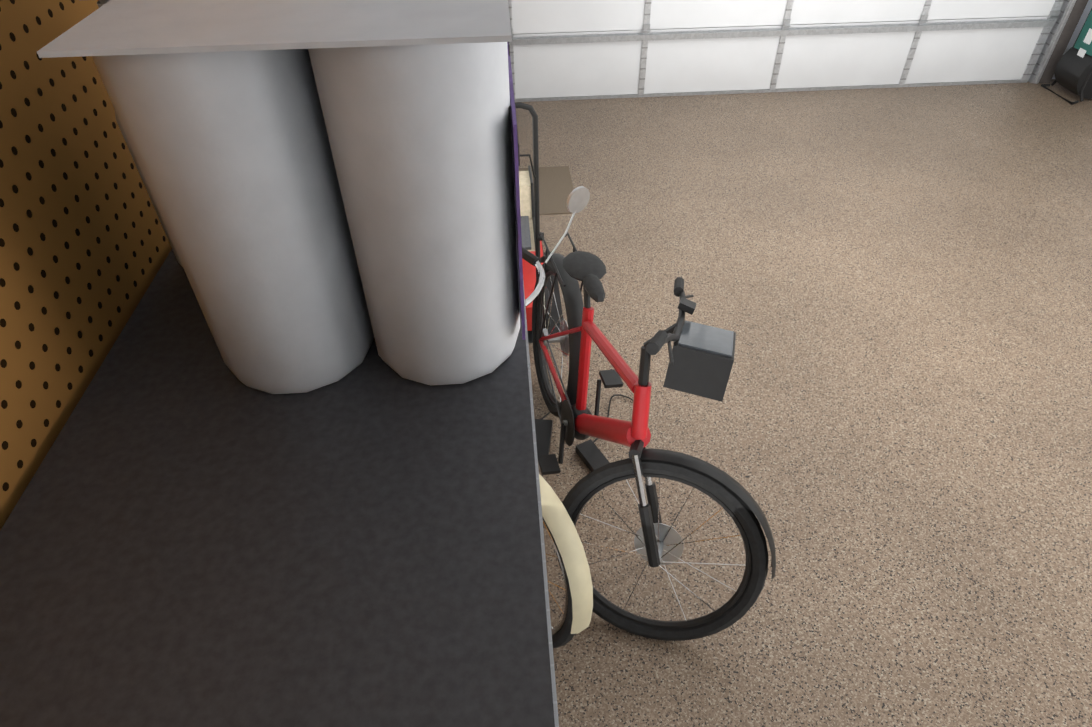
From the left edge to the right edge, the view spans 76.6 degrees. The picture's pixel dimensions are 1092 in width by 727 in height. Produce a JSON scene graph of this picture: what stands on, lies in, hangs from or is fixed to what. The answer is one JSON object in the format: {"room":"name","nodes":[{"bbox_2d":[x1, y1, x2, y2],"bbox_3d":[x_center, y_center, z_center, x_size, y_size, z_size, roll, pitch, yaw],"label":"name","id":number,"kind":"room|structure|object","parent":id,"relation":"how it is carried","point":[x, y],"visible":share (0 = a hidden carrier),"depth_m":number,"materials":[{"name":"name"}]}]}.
{"room":"garage","nodes":[
{"label":"garage","id":0,"kind":"room"},
{"bbox_2d":[515,79,1091,726],"bbox_3d":[2.409,0.022,3.705,6.350,0.300,7.900,-3,42,-3],"label":"floor","id":1,"kind":"structure","parent":0,"point":[891,433],"depth_m":3.36,"materials":[{"name":"beige carpet"}]},
{"bbox_2d":[0,250,558,726],"bbox_3d":[-0.228,0.688,1.375,0.466,1.886,0.925,-3,42,-3],"label":"tall cabinet","id":2,"kind":"object","parent":1,"relation":"on","point":[194,532],"visible":0.83,"depth_m":0.56,"materials":[{"name":"black plastic"}]},
{"bbox_2d":[97,0,182,266],"bbox_3d":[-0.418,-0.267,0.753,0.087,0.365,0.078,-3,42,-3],"label":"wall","id":3,"kind":"structure","parent":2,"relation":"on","point":[100,3],"depth_m":0.77,"materials":[{"name":"white paint"}]},
{"bbox_2d":[37,0,525,393],"bbox_3d":[-0.194,-0.251,0.755,0.319,0.334,0.478,-3,42,-3],"label":"paper towels","id":4,"kind":"object","parent":2,"relation":"on","point":[333,185],"visible":1,"depth_m":0.55,"materials":[{"name":"white paper"}]},
{"bbox_2d":[528,252,562,342],"bbox_3d":[-0.255,-0.386,4.036,0.670,0.030,0.870,-3,42,-3],"label":"mat","id":5,"kind":"object","parent":1,"relation":"on","point":[554,315],"visible":0.07,"depth_m":3.92,"materials":[{"name":"rubber"}]},
{"bbox_2d":[515,102,550,330],"bbox_3d":[-0.291,-0.847,3.558,0.591,1.294,0.930,-3,42,-3],"label":"lawn mower","id":6,"kind":"object","parent":5,"relation":"on","point":[530,218],"depth_m":3.61,"materials":[{"name":"metal"}]},
{"bbox_2d":[519,166,573,214],"bbox_3d":[-0.012,-1.257,5.021,0.420,0.020,0.700,-3,42,-3],"label":"door mat","id":7,"kind":"object","parent":1,"relation":"on","point":[556,189],"visible":0.43,"depth_m":5.02,"materials":[{"name":"beige"}]},
{"bbox_2d":[522,186,592,647],"bbox_3d":[-0.180,0.014,2.556,0.670,1.355,1.762,-3,42,-3],"label":"bike","id":8,"kind":"object","parent":1,"relation":"on","point":[559,526],"visible":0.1,"depth_m":2.10,"materials":[{"name":"rubber"}]},
{"bbox_2d":[535,394,632,471],"bbox_3d":[0.172,0.200,3.316,0.570,0.040,0.904,-3,42,-3],"label":"charger","id":9,"kind":"object","parent":1,"relation":"on","point":[590,455],"visible":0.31,"depth_m":3.10,"materials":[{"name":"black plastic"}]},
{"bbox_2d":[532,232,775,640],"bbox_3d":[0.323,-0.006,2.623,0.738,1.283,1.660,-3,42,-3],"label":"bike","id":10,"kind":"object","parent":1,"relation":"on","point":[701,358],"visible":0.9,"depth_m":2.31,"materials":[{"name":"rubber"}]},
{"bbox_2d":[1041,8,1091,104],"bbox_3d":[4.829,-2.806,5.976,0.407,0.960,0.458,-3,42,-3],"label":"cart","id":11,"kind":"object","parent":1,"relation":"on","point":[1073,72],"visible":0.98,"depth_m":6.08,"materials":[{"name":"black plastic"},{"name":"green plastic"},{"name":"black metal"}]},
{"bbox_2d":[1039,0,1091,82],"bbox_3d":[2.125,-3.519,5.659,6.050,2.760,0.240,-3,42,-3],"label":"wall","id":12,"kind":"structure","parent":0,"point":[1078,15],"depth_m":6.27,"materials":[{"name":"grey paint"}]},
{"bbox_2d":[508,0,1063,101],"bbox_3d":[2.089,-3.329,5.693,4.936,2.197,0.118,-3,42,-3],"label":"garage door","id":13,"kind":"structure","parent":12,"relation":"in","point":[580,49],"depth_m":6.15,"materials":[{"name":"metal"}]},
{"bbox_2d":[1028,0,1075,83],"bbox_3d":[2.183,-2.581,4.516,5.080,2.648,2.885,-3,42,-3],"label":"door frame","id":14,"kind":"structure","parent":12,"relation":"attached to","point":[1050,43],"depth_m":6.27,"materials":[{"name":"white metal"}]},
{"bbox_3d":[-0.698,-0.795,2.677,0.150,2.760,7.900,-3,42,-3],"label":"wall","id":15,"kind":"structure","parent":0,"visible":0},
{"bbox_2d":[0,0,171,529],"bbox_3d":[-0.617,-0.819,2.664,0.012,2.710,7.600,-3,42,-3],"label":"pegboard","id":16,"kind":"structure","parent":15,"relation":"attached to","point":[85,248],"depth_m":0.69,"materials":[{"name":"brown wood"}]}
]}

